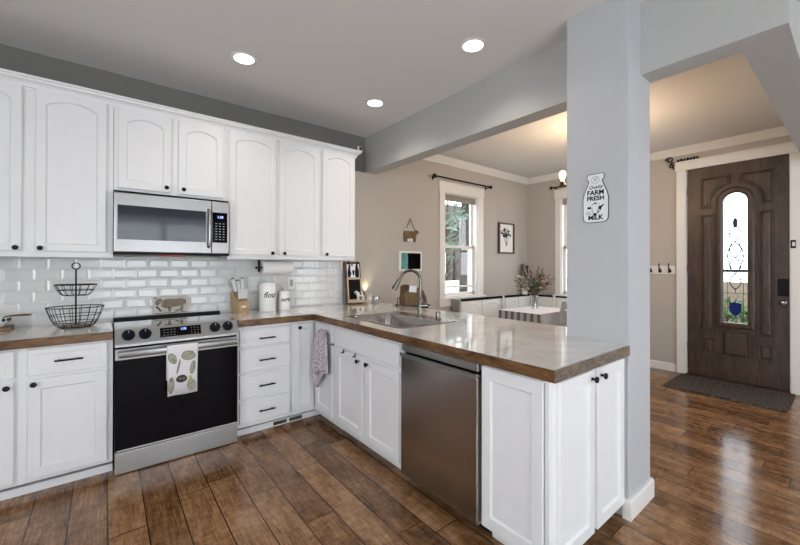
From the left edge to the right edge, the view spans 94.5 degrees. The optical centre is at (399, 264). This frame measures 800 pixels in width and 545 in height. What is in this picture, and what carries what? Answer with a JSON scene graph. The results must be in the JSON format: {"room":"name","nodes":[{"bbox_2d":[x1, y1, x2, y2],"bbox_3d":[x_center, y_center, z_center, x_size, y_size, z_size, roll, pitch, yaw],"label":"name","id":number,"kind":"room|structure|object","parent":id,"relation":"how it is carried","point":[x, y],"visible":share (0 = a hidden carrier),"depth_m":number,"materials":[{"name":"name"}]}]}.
{"room":"kitchen","nodes":[
{"label":"kitchen","id":0,"kind":"room"},
{"bbox_2d":[0,44,526,327],"bbox_3d":[-0.947,-0.054,3.888,8.183,2.800,0.184,0,0,-39],"label":"wall","id":1,"kind":"structure","parent":0,"point":[127,286],"depth_m":3.57,"materials":[{"name":"beige paint"}]},
{"bbox_2d":[0,81,113,257],"bbox_3d":[-2.422,-0.590,2.420,0.859,1.088,0.321,0,0,-39],"label":"upper cabinet","id":2,"kind":"object","parent":1,"relation":"attached to","point":[56,149],"visible":0.99,"depth_m":2.40,"materials":[{"name":"white paint"}]},
{"bbox_2d":[0,68,361,158],"bbox_3d":[-1.623,-1.137,3.055,2.899,0.078,0.324,0,0,-39],"label":"trim","id":3,"kind":"structure","parent":2,"relation":"attached to","point":[29,82],"depth_m":2.73,"materials":[{"name":"white paint"}]},
{"bbox_2d":[113,106,226,200],"bbox_3d":[-1.793,-0.824,2.922,0.745,0.614,0.321,0,0,-39],"label":"upper cabinet","id":4,"kind":"object","parent":1,"relation":"attached to","point":[153,153],"visible":0.94,"depth_m":2.79,"materials":[{"name":"white paint"}]},
{"bbox_2d":[113,190,228,255],"bbox_3d":[-1.768,-0.287,2.885,0.742,0.456,0.404,0,0,-39],"label":"microwave","id":5,"kind":"object","parent":4,"relation":"attached to","point":[143,223],"visible":1,"depth_m":2.74,"materials":[{"name":"silver metal"}]},
{"bbox_2d":[248,277,259,290],"bbox_3d":[-1.365,0.184,3.462,0.110,0.130,0.008,0,0,-39],"label":"wall outlet","id":6,"kind":"object","parent":1,"relation":"attached to","point":[253,282],"visible":0.96,"depth_m":3.46,"materials":[{"name":"white plastic"}]},
{"bbox_2d":[219,130,320,259],"bbox_3d":[-1.171,-0.584,3.419,0.845,1.088,0.321,0,0,-39],"label":"upper cabinet","id":7,"kind":"object","parent":1,"relation":"attached to","point":[274,188],"visible":0.99,"depth_m":3.28,"materials":[{"name":"white paint"}]},
{"bbox_2d":[255,260,261,271],"bbox_3d":[-1.177,0.016,3.464,0.355,0.112,0.050,0,0,-39],"label":"paper towel holder","id":8,"kind":"object","parent":7,"relation":"attached to","point":[256,267],"visible":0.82,"depth_m":3.36,"materials":[{"name":"black metal"}]},
{"bbox_2d":[260,261,292,273],"bbox_3d":[-1.161,0.034,3.477,0.280,0.120,0.120,0,0,-39],"label":"paper towel roll","id":9,"kind":"object","parent":8,"relation":"hanging from","point":[268,267],"visible":0.96,"depth_m":3.43,"materials":[{"name":"white paper"}]},
{"bbox_2d":[288,277,294,288],"bbox_3d":[-1.083,0.188,3.687,0.069,0.120,0.008,0,0,-39],"label":"light switch","id":10,"kind":"object","parent":1,"relation":"attached to","point":[291,280],"visible":1,"depth_m":3.68,"materials":[{"name":"white plastic"}]},
{"bbox_2d":[320,150,354,260],"bbox_3d":[-0.688,-0.582,3.804,0.386,1.088,0.321,0,0,-39],"label":"upper cabinet","id":11,"kind":"object","parent":1,"relation":"attached to","point":[337,170],"visible":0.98,"depth_m":3.70,"materials":[{"name":"white paint"}]},
{"bbox_2d":[398,251,421,282],"bbox_3d":[0.130,0.145,4.654,0.372,0.612,0.029,0,0,-39],"label":"digital frame","id":12,"kind":"object","parent":1,"relation":"attached to","point":[406,260],"visible":0.87,"depth_m":4.63,"materials":[{"name":"white plastic"}]},
{"bbox_2d":[437,180,485,306],"bbox_3d":[0.854,-0.273,5.314,0.975,1.705,0.195,0,0,-39],"label":"window","id":13,"kind":"structure","parent":1,"relation":"in","point":[474,285],"depth_m":5.45,"materials":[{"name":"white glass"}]},
{"bbox_2d":[445,194,474,204],"bbox_3d":[0.856,-0.924,5.293,0.660,0.087,0.022,0,0,-39],"label":"window blind","id":14,"kind":"object","parent":13,"relation":"attached to","point":[453,198],"visible":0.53,"depth_m":5.28,"materials":[{"name":"fabric"}]},
{"bbox_2d":[432,173,492,189],"bbox_3d":[0.893,-1.152,5.218,1.222,0.063,0.106,0,0,-39],"label":"curtain rod","id":15,"kind":"object","parent":1,"relation":"attached to","point":[434,174],"visible":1,"depth_m":5.12,"materials":[{"name":"black metal"}]},
{"bbox_2d":[424,154,528,184],"bbox_3d":[0.968,-1.403,5.296,3.143,0.085,0.078,0,0,-39],"label":"trim","id":16,"kind":"structure","parent":1,"relation":"attached to","point":[437,158],"depth_m":5.40,"materials":[{"name":"white wood"}]},
{"bbox_2d":[498,222,514,253],"bbox_3d":[1.699,-0.411,5.905,0.408,0.488,0.033,0,0,-39],"label":"framed picture","id":17,"kind":"object","parent":1,"relation":"attached to","point":[506,231],"visible":1,"depth_m":5.91,"materials":[{"name":"white paper"}]},
{"bbox_2d":[500,224,512,251],"bbox_3d":[1.696,-0.411,5.909,0.356,0.446,0.006,0,0,-39],"label":"print","id":18,"kind":"object","parent":17,"relation":"attached to","point":[506,230],"depth_m":5.91,"materials":[{"name":"white paper"}]},
{"bbox_2d":[0,0,783,177],"bbox_3d":[0.995,-1.510,1.465,8.183,0.100,6.400,0,0,-39],"label":"ceiling","id":19,"kind":"structure","parent":0,"point":[319,62],"depth_m":2.59,"materials":[{"name":"paint"}]},
{"bbox_2d":[230,51,256,65],"bbox_3d":[-1.107,-1.455,2.623,0.176,0.006,0.176,0,0,-39],"label":"recessed light","id":20,"kind":"object","parent":19,"relation":"in","point":[243,58],"visible":1,"depth_m":2.62,"materials":[{"name":"white"}]},
{"bbox_2d":[234,54,253,63],"bbox_3d":[-1.107,-1.456,2.623,0.131,0.004,0.131,0,0,-10],"label":"diffuser","id":21,"kind":"object","parent":20,"relation":"attached to","point":[238,58],"depth_m":2.62,"materials":[{"name":"white plastic"}]},
{"bbox_2d":[365,99,384,107],"bbox_3d":[-0.225,-1.451,3.338,0.176,0.006,0.176,0,0,-39],"label":"recessed light","id":22,"kind":"object","parent":19,"relation":"in","point":[375,103],"visible":1,"depth_m":3.34,"materials":[{"name":"white"}]},
{"bbox_2d":[368,100,381,106],"bbox_3d":[-0.225,-1.452,3.338,0.131,0.004,0.131,0,0,-10],"label":"diffuser","id":23,"kind":"object","parent":22,"relation":"attached to","point":[371,103],"depth_m":3.34,"materials":[{"name":"white"}]},
{"bbox_2d":[460,37,486,53],"bbox_3d":[0.487,-1.453,2.463,0.176,0.006,0.176,0,0,-39],"label":"recessed light","id":24,"kind":"object","parent":19,"relation":"in","point":[471,45],"visible":1,"depth_m":2.46,"materials":[{"name":"white plastic"}]},
{"bbox_2d":[463,40,482,51],"bbox_3d":[0.487,-1.454,2.463,0.131,0.004,0.131,0,0,23],"label":"diffuser","id":25,"kind":"object","parent":24,"relation":"attached to","point":[468,45],"depth_m":2.46,"materials":[{"name":"white"}]},
{"bbox_2d":[559,171,566,186],"bbox_3d":[1.957,-1.114,3.781,0.462,0.669,0.462,0,0,-39],"label":"chandelier","id":26,"kind":"object","parent":19,"relation":"hanging from","point":[562,174],"visible":0.16,"depth_m":3.79,"materials":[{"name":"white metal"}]},
{"bbox_2d":[0,367,799,544],"bbox_3d":[0.990,1.390,1.454,8.183,0.100,6.400,0,0,-39],"label":"floor","id":27,"kind":"structure","parent":0,"point":[723,472],"depth_m":2.14,"materials":[{"name":"brown wood"}]},
{"bbox_2d":[0,340,112,500],"bbox_3d":[-2.335,0.908,2.300,0.859,0.861,0.603,0,0,-39],"label":"base cabinet","id":28,"kind":"object","parent":27,"relation":"on","point":[56,402],"visible":0.96,"depth_m":2.19,"materials":[{"name":"white paint"}]},
{"bbox_2d":[0,320,112,350],"bbox_3d":[-2.334,0.450,2.300,0.857,0.053,0.614,0,0,-39],"label":"countertop","id":29,"kind":"structure","parent":28,"relation":"on","point":[23,337],"depth_m":2.25,"materials":[{"name":"grey stone"}]},
{"bbox_2d":[0,324,14,330],"bbox_3d":[-2.590,0.411,2.341,0.188,0.023,0.150,0,0,-39],"label":"wooden trivet","id":30,"kind":"object","parent":29,"relation":"on","point":[6,327],"visible":1,"depth_m":2.34,"materials":[{"name":"brown wood"}]},
{"bbox_2d":[0,316,10,326],"bbox_3d":[-2.577,0.370,2.358,0.134,0.058,0.134,0,0,-39],"label":"patterned bowl","id":31,"kind":"object","parent":30,"relation":"on","point":[3,321],"visible":0.93,"depth_m":2.36,"materials":[{"name":"white ceramic"}]},
{"bbox_2d":[2,314,31,317],"bbox_3d":[-2.521,0.347,2.396,0.187,0.040,0.036,0,0,-39],"label":"wooden spoon","id":32,"kind":"object","parent":31,"relation":"on","point":[16,314],"visible":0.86,"depth_m":2.42,"materials":[{"name":"brown wood"}]},
{"bbox_2d":[45,262,104,327],"bbox_3d":[-2.195,0.206,2.504,0.306,0.435,0.246,0,0,-39],"label":"wire basket","id":33,"kind":"object","parent":29,"relation":"on","point":[83,324],"visible":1,"depth_m":2.50,"materials":[{"name":"black metal"}]},
{"bbox_2d":[53,283,96,295],"bbox_3d":[-2.195,0.175,2.504,0.226,0.077,0.182,0,0,-39],"label":"basket","id":34,"kind":"object","parent":33,"relation":"on","point":[75,284],"depth_m":2.49,"materials":[{"name":"black metal"}]},
{"bbox_2d":[60,323,89,326],"bbox_3d":[-2.196,0.414,2.503,0.156,0.008,0.125,0,0,-39],"label":"basket","id":35,"kind":"object","parent":33,"relation":"on","point":[76,324],"depth_m":2.48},
{"bbox_2d":[113,311,237,475],"bbox_3d":[-1.678,0.874,2.768,0.738,0.934,0.660,0,0,-39],"label":"stove","id":36,"kind":"object","parent":27,"relation":"on","point":[151,427],"visible":0.99,"depth_m":2.54,"materials":[{"name":"black glass"}]},
{"bbox_2d":[153,295,187,314],"bbox_3d":[-1.878,0.334,3.026,0.241,0.142,0.030,0,0,-39],"label":"board","id":37,"kind":"object","parent":36,"relation":"on","point":[164,304],"visible":1,"depth_m":3.02,"materials":[{"name":"beige wood"}]},
{"bbox_2d":[113,313,234,331],"bbox_3d":[-1.688,0.431,2.783,0.738,0.016,0.515,0,0,-39],"label":"cooktop","id":38,"kind":"object","parent":36,"relation":"in","point":[183,321],"depth_m":2.71,"materials":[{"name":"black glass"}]},
{"bbox_2d":[166,342,197,396],"bbox_3d":[-1.480,0.713,2.514,0.183,0.334,0.043,0,0,-39],"label":"dish towel","id":39,"kind":"object","parent":36,"relation":"hanging from","point":[181,359],"visible":1,"depth_m":2.50,"materials":[{"name":"white fabric"}]},
{"bbox_2d":[168,351,194,391],"bbox_3d":[-1.471,0.723,2.495,0.158,0.258,0.003,0,0,-39],"label":"print","id":40,"kind":"object","parent":39,"relation":"attached to","point":[181,364],"depth_m":2.50},
{"bbox_2d":[236,322,291,435],"bbox_3d":[-1.241,0.913,3.174,0.441,0.861,0.603,0,0,-39],"label":"base cabinet","id":41,"kind":"object","parent":27,"relation":"on","point":[264,368],"visible":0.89,"depth_m":2.95,"materials":[{"name":"white paint"}]},
{"bbox_2d":[270,413,305,426],"bbox_3d":[-0.945,1.320,3.130,0.310,0.042,0.005,0,0,-39],"label":"floor vent","id":42,"kind":"object","parent":41,"relation":"attached to","point":[300,416],"visible":1,"depth_m":3.12,"materials":[{"name":"white metal"}]},
{"bbox_2d":[290,320,342,429],"bbox_3d":[-0.612,0.915,3.470,0.908,0.861,0.924,0,0,-39],"label":"base cabinet","id":43,"kind":"object","parent":27,"relation":"on","point":[307,399],"visible":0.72,"depth_m":3.13,"materials":[{"name":"white paint"}]},
{"bbox_2d":[220,301,629,383],"bbox_3d":[-0.074,0.455,2.708,1.672,0.053,2.795,0,0,-39],"label":"countertop","id":44,"kind":"structure","parent":43,"relation":"on","point":[545,352],"depth_m":2.15,"materials":[{"name":"stone"}]},
{"bbox_2d":[231,291,248,312],"bbox_3d":[-1.424,0.336,3.285,0.131,0.185,0.092,0,0,35],"label":"knife block","id":45,"kind":"object","parent":44,"relation":"on","point":[238,306],"visible":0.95,"depth_m":3.25,"materials":[{"name":"brown wood"}]},
{"bbox_2d":[231,278,236,291],"bbox_3d":[-1.467,0.210,3.269,0.059,0.176,0.030,0,0,14],"label":"kitchen knife","id":46,"kind":"object","parent":45,"relation":"in","point":[232,279],"visible":1,"depth_m":3.26,"materials":[{"name":"white plastic"}]},
{"bbox_2d":[236,280,240,289],"bbox_3d":[-1.442,0.219,3.299,0.053,0.158,0.029,0,0,33],"label":"kitchen knife","id":47,"kind":"object","parent":45,"relation":"in","point":[237,281],"visible":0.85,"depth_m":3.29,"materials":[{"name":"white plastic"}]},
{"bbox_2d":[241,277,243,288],"bbox_3d":[-1.421,0.209,3.334,0.033,0.178,0.060,0,0,-39],"label":"kitchen knife","id":48,"kind":"object","parent":45,"relation":"in","point":[242,278],"visible":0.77,"depth_m":3.33,"materials":[{"name":"white plastic"}]},
{"bbox_2d":[259,279,275,311],"bbox_3d":[-1.219,0.284,3.404,0.150,0.290,0.150,0,0,-39],"label":"flour canister","id":49,"kind":"object","parent":44,"relation":"on","point":[267,290],"visible":1,"depth_m":3.34,"materials":[{"name":"white ceramic"}]},
{"bbox_2d":[278,288,289,309],"bbox_3d":[-1.104,0.327,3.528,0.109,0.205,0.109,0,0,-39],"label":"sugar canister","id":50,"kind":"object","parent":44,"relation":"on","point":[283,295],"visible":1,"depth_m":3.48,"materials":[{"name":"white ceramic"}]},
{"bbox_2d":[343,261,368,303],"bbox_3d":[-0.480,0.201,4.048,0.235,0.462,0.151,0,0,-39],"label":"memo board","id":51,"kind":"object","parent":44,"relation":"on","point":[352,272],"visible":0.99,"depth_m":4.05,"materials":[{"name":"brown wood"}]},
{"bbox_2d":[347,264,359,277],"bbox_3d":[-0.516,0.075,4.082,0.158,0.149,0.019,0,0,-39],"label":"photo","id":52,"kind":"object","parent":51,"relation":"attached to","point":[353,270],"depth_m":4.08},
{"bbox_2d":[354,291,364,299],"bbox_3d":[-0.437,0.343,4.037,0.143,0.108,0.058,0,0,-39],"label":"cow figurine","id":53,"kind":"object","parent":51,"relation":"on","point":[359,294],"visible":0.99,"depth_m":4.03,"materials":[{"name":"white ceramic"}]},
{"bbox_2d":[366,294,371,302],"bbox_3d":[-0.353,0.387,4.197,0.075,0.092,0.075,0,0,7],"label":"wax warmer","id":54,"kind":"object","parent":44,"relation":"on","point":[368,297],"visible":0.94,"depth_m":4.17,"materials":[{"name":"white ceramic"}]},
{"bbox_2d":[346,311,457,328],"bbox_3d":[-0.005,0.520,2.887,0.554,0.204,0.747,0,0,-39],"label":"sink","id":55,"kind":"object","parent":44,"relation":"in","point":[396,319],"visible":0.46,"depth_m":3.04,"materials":[{"name":"silver metal"}]},
{"bbox_2d":[435,312,440,318],"bbox_3d":[0.295,0.397,2.860,0.044,0.057,0.043,0,0,-39],"label":"soap dispenser","id":56,"kind":"object","parent":55,"relation":"on","point":[437,313],"visible":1,"depth_m":2.84,"materials":[{"name":"silver metal"}]},
{"bbox_2d":[392,297,417,307],"bbox_3d":[0.069,0.372,3.772,0.321,0.120,0.077,0,0,37],"label":"easel","id":57,"kind":"object","parent":44,"relation":"on","point":[396,304],"visible":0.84,"depth_m":3.84,"materials":[{"name":"black metal"}]},
{"bbox_2d":[399,285,426,306],"bbox_3d":[0.137,0.317,3.725,0.330,0.216,0.048,0,0,37],"label":"cutting board","id":58,"kind":"object","parent":57,"relation":"on","point":[409,295],"visible":0.81,"depth_m":3.73,"materials":[{"name":"brown wood"}]},
{"bbox_2d":[391,269,430,316],"bbox_3d":[0.091,0.232,3.008,0.320,0.384,0.065,0,0,3],"label":"faucet","id":59,"kind":"object","parent":44,"relation":"on","point":[421,305],"visible":1,"depth_m":2.99,"materials":[{"name":"silver metal"}]},
{"bbox_2d":[335,326,406,468],"bbox_3d":[0.011,0.913,2.818,0.748,0.861,0.868,0,0,-39],"label":"base cabinet","id":60,"kind":"object","parent":27,"relation":"on","point":[368,385],"visible":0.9,"depth_m":2.54,"materials":[{"name":"white paint"}]},
{"bbox_3d":[-0.544,0.643,2.940,0.029,0.022,0.023,0,0,-39],"label":"towel hook","id":61,"kind":"object","parent":60,"relation":"attached to","visible":0},
{"bbox_2d":[311,329,328,387],"bbox_3d":[-0.651,0.783,3.033,0.044,0.498,0.284,0,0,-39],"label":"kitchen towel","id":62,"kind":"object","parent":61,"relation":"hanging from","point":[319,367],"visible":1,"depth_m":3.02,"materials":[{"name":"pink fabric"}]},
{"bbox_2d":[400,344,489,531],"bbox_3d":[0.434,0.913,2.209,0.648,0.858,0.596,0,0,-39],"label":"dishwasher","id":63,"kind":"object","parent":27,"relation":"on","point":[441,394],"visible":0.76,"depth_m":1.96,"materials":[{"name":"silver metal"}]},
{"bbox_2d":[452,294,566,317],"bbox_3d":[1.983,0.916,5.015,1.875,0.878,1.724,0,0,-39],"label":"bench","id":64,"kind":"object","parent":27,"relation":"on","point":[484,306],"visible":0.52,"depth_m":5.60,"materials":[{"name":"beige paint"}]},
{"bbox_2d":[521,287,527,294],"bbox_3d":[2.065,0.424,6.113,0.162,0.155,0.094,0,0,-39],"label":"pot","id":65,"kind":"object","parent":64,"relation":"on","point":[523,292],"visible":0.52,"depth_m":6.07,"materials":[{"name":"ceramic"}]},
{"bbox_2d":[521,264,532,280],"bbox_3d":[2.076,0.229,6.093,0.181,0.493,0.192,0,0,8],"label":"bouquet","id":66,"kind":"object","parent":65,"relation":"in","point":[522,265],"visible":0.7,"depth_m":6.10,"materials":[{"name":"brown plant"}]},
{"bbox_2d":[482,358,624,544],"bbox_3d":[0.799,0.911,1.859,0.722,0.861,0.399,0,0,-39],"label":"base cabinet","id":67,"kind":"object","parent":27,"relation":"on","point":[553,455],"visible":0.89,"depth_m":1.67,"materials":[{"name":"white paint"}]},
{"bbox_2d":[557,301,566,325],"bbox_3d":[1.993,0.905,4.770,0.455,0.900,0.512,0,0,-39],"label":"dining chair","id":68,"kind":"object","parent":27,"relation":"on","point":[562,314],"visible":0.07,"depth_m":4.48,"materials":[{"name":"beige paint"}]},
{"bbox_2d":[663,373,795,412],"bbox_3d":[3.482,1.343,3.940,0.700,0.022,0.955,0,0,-39],"label":"door mat","id":69,"kind":"object","parent":27,"relation":"on","point":[775,400],"visible":1,"depth_m":3.86,"materials":[{"name":"fabric"}]},
{"bbox_3d":[1.816,0.984,4.939,0.800,0.742,0.585,0,0,-39],"label":"dining table","id":70,"kind":"object","parent":27,"relation":"on","visible":0},
{"bbox_2d":[498,306,566,326],"bbox_3d":[1.816,0.739,4.940,0.860,0.262,0.644,0,0,-39],"label":"tablecloth","id":71,"kind":"object","parent":70,"relation":"on","point":[548,315],"visible":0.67,"depth_m":4.71,"materials":[{"name":"white fabric"}]},
{"bbox_3d":[1.846,0.515,5.064,0.110,0.185,0.110,0,0,-39],"label":"glass vase","id":72,"kind":"object","parent":71,"relation":"on","visible":0},
{"bbox_2d":[514,265,554,306],"bbox_3d":[1.842,0.303,5.083,0.554,0.574,0.552,0,0,11],"label":"bouquet","id":73,"kind":"object","parent":72,"relation":"in","point":[534,284],"visible":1,"depth_m":5.02,"materials":[{"name":"green plant"}]},
{"bbox_2d":[365,0,792,174],"bbox_3d":[0.708,-1.254,2.982,0.150,0.400,3.370,0,0,-39],"label":"ceiling beam","id":74,"kind":"structure","parent":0,"point":[678,36],"depth_m":2.48,"materials":[{"name":"paint"}]},
{"bbox_2d":[567,0,649,514],"bbox_3d":[1.225,-0.057,2.180,0.314,2.800,0.335,0,0,-39],"label":"pillar","id":75,"kind":"structure","parent":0,"point":[608,95],"depth_m":2.05,"materials":[{"name":"grey paint"}]},
{"bbox_2d":[583,172,608,222],"bbox_3d":[1.101,-0.371,2.081,0.006,0.276,0.140,0,0,-39],"label":"sign","id":76,"kind":"object","parent":75,"relation":"attached to","point":[596,197],"visible":1,"depth_m":2.08,"materials":[{"name":"white metal"}]},
{"bbox_2d":[622,477,653,521],"bbox_3d":[1.223,1.291,2.175,0.346,0.105,0.367,0,0,-39],"label":"baseboard","id":77,"kind":"structure","parent":75,"relation":"attached to","point":[632,506],"depth_m":1.99,"materials":[{"name":"white wood"}]},
{"bbox_2d":[527,135,791,371],"bbox_3d":[4.131,-0.045,3.966,0.150,2.800,6.100,0,0,-39],"label":"wall","id":78,"kind":"structure","parent":0,"point":[540,199],"depth_m":4.81,"materials":[{"name":"paint"}]},
{"bbox_2d":[552,188,566,295],"bbox_3d":[2.862,-0.289,5.512,0.195,1.785,1.140,0,0,-39],"label":"window","id":79,"kind":"structure","parent":78,"relation":"in","point":[559,194],"depth_m":5.85,"materials":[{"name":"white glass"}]},
{"bbox_2d":[527,126,788,184],"bbox_3d":[3.139,-1.400,5.033,0.078,0.085,3.200,0,0,-39],"label":"trim","id":80,"kind":"structure","parent":78,"relation":"attached to","point":[778,131],"depth_m":4.37,"materials":[{"name":"white wood"}]},
{"bbox_2d":[650,360,675,371],"bbox_3d":[4.065,1.306,3.909,0.014,0.098,6.100,0,0,-39],"label":"baseboard","id":81,"kind":"structure","parent":78,"relation":"attached to","point":[653,363],"depth_m":4.75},
{"bbox_2d":[650,263,675,273],"bbox_3d":[3.232,0.061,4.913,0.072,0.140,0.697,0,0,-39],"label":"coat rack","id":82,"kind":"object","parent":78,"relation":"attached to","point":[658,269],"visible":0.44,"depth_m":4.75,"materials":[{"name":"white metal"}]},
{"bbox_2d":[665,156,698,169],"bbox_3d":[3.506,-1.276,4.603,0.022,0.169,0.352,0,0,-37],"label":"scroll","id":83,"kind":"object","parent":78,"relation":"attached to","point":[697,157],"visible":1,"depth_m":4.65,"materials":[{"name":"black metal"}]},
{"bbox_2d":[674,141,799,394],"bbox_3d":[3.838,0.040,4.250,0.152,2.632,1.110,0,0,-39],"label":"door","id":84,"kind":"structure","parent":78,"relation":"in","point":[764,352],"depth_m":4.19,"materials":[{"name":"brown wood"}]},
{"bbox_2d":[790,240,795,247],"bbox_3d":[4.093,-0.208,3.848,0.013,0.086,0.039,0,0,-39],"label":"guard","id":85,"kind":"object","parent":84,"relation":"attached to","point":[792,242],"visible":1,"depth_m":3.85,"materials":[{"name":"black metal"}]},
{"bbox_2d":[743,0,799,152],"bbox_3d":[2.993,-1.251,2.759,3.143,0.400,0.170,0,0,-39],"label":"beam","id":86,"kind":"structure","parent":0,"point":[776,65],"depth_m":2.04,"materials":[{"name":"paint"}]},
{"label":"outside","id":87,"kind":"structure","parent":0,"visible":0},
{"bbox_3d":[1.711,1.594,5.932,50.000,0.230,60.000,0,0,-39],"label":"ground","id":88,"kind":"structure","parent":87,"visible":0},
{"bbox_2d":[445,201,453,280],"bbox_3d":[2.153,-0.790,16.510,0.520,4.622,0.499,0,0,-39],"label":"bare tree","id":89,"kind":"object","parent":88,"relation":"on","point":[447,225],"visible":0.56,"depth_m":16.46,"materials":[{"name":"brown plant"}]},
{"bbox_2d":[445,280,458,292],"bbox_3d":[0.145,1.043,11.824,5.900,0.910,0.120,0,0,-39],"label":"fence","id":90,"kind":"object","parent":88,"relation":"on","point":[447,283],"visible":0.02,"depth_m":13.13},
{"bbox_2d":[445,205,460,280],"bbox_3d":[1.652,-1.024,21.248,11.600,5.120,3.200,0,0,-39],"label":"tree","id":91,"kind":"object","parent":88,"relation":"on","point":[458,227],"visible":0.04,"depth_m":21.21,"materials":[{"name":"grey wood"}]},
{"bbox_2d":[450,203,457,280],"bbox_3d":[2.801,-0.780,18.734,0.530,4.622,0.459,0,0,20],"label":"bare tree","id":92,"kind":"object","parent":88,"relation":"on","point":[454,240],"visible":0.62,"depth_m":18.62,"materials":[{"name":"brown plant"}]},
{"bbox_2d":[445,201,468,291],"bbox_3d":[1.830,-1.665,9.953,4.262,6.323,3.937,0,0,22],"label":"conifer tree","id":93,"kind":"object","parent":88,"relation":"on","point":[464,212],"visible":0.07,"depth_m":9.82,"materials":[{"name":"green plant"}]},
{"bbox_2d":[724,282,747,322],"bbox_3d":[5.853,0.923,7.961,0.200,1.140,10.000,0,0,-39],"label":"wall","id":94,"kind":"structure","parent":88,"relation":"on","point":[731,292],"depth_m":7.07,"materials":[{"name":"beige paint"}]},
{"bbox_2d":[724,296,747,323],"bbox_3d":[4.948,0.983,5.635,0.876,1.006,0.896,0,0,-39],"label":"shrub","id":95,"kind":"object","parent":88,"relation":"on","point":[730,315],"visible":0.1,"depth_m":5.48,"materials":[{"name":"green plant"}]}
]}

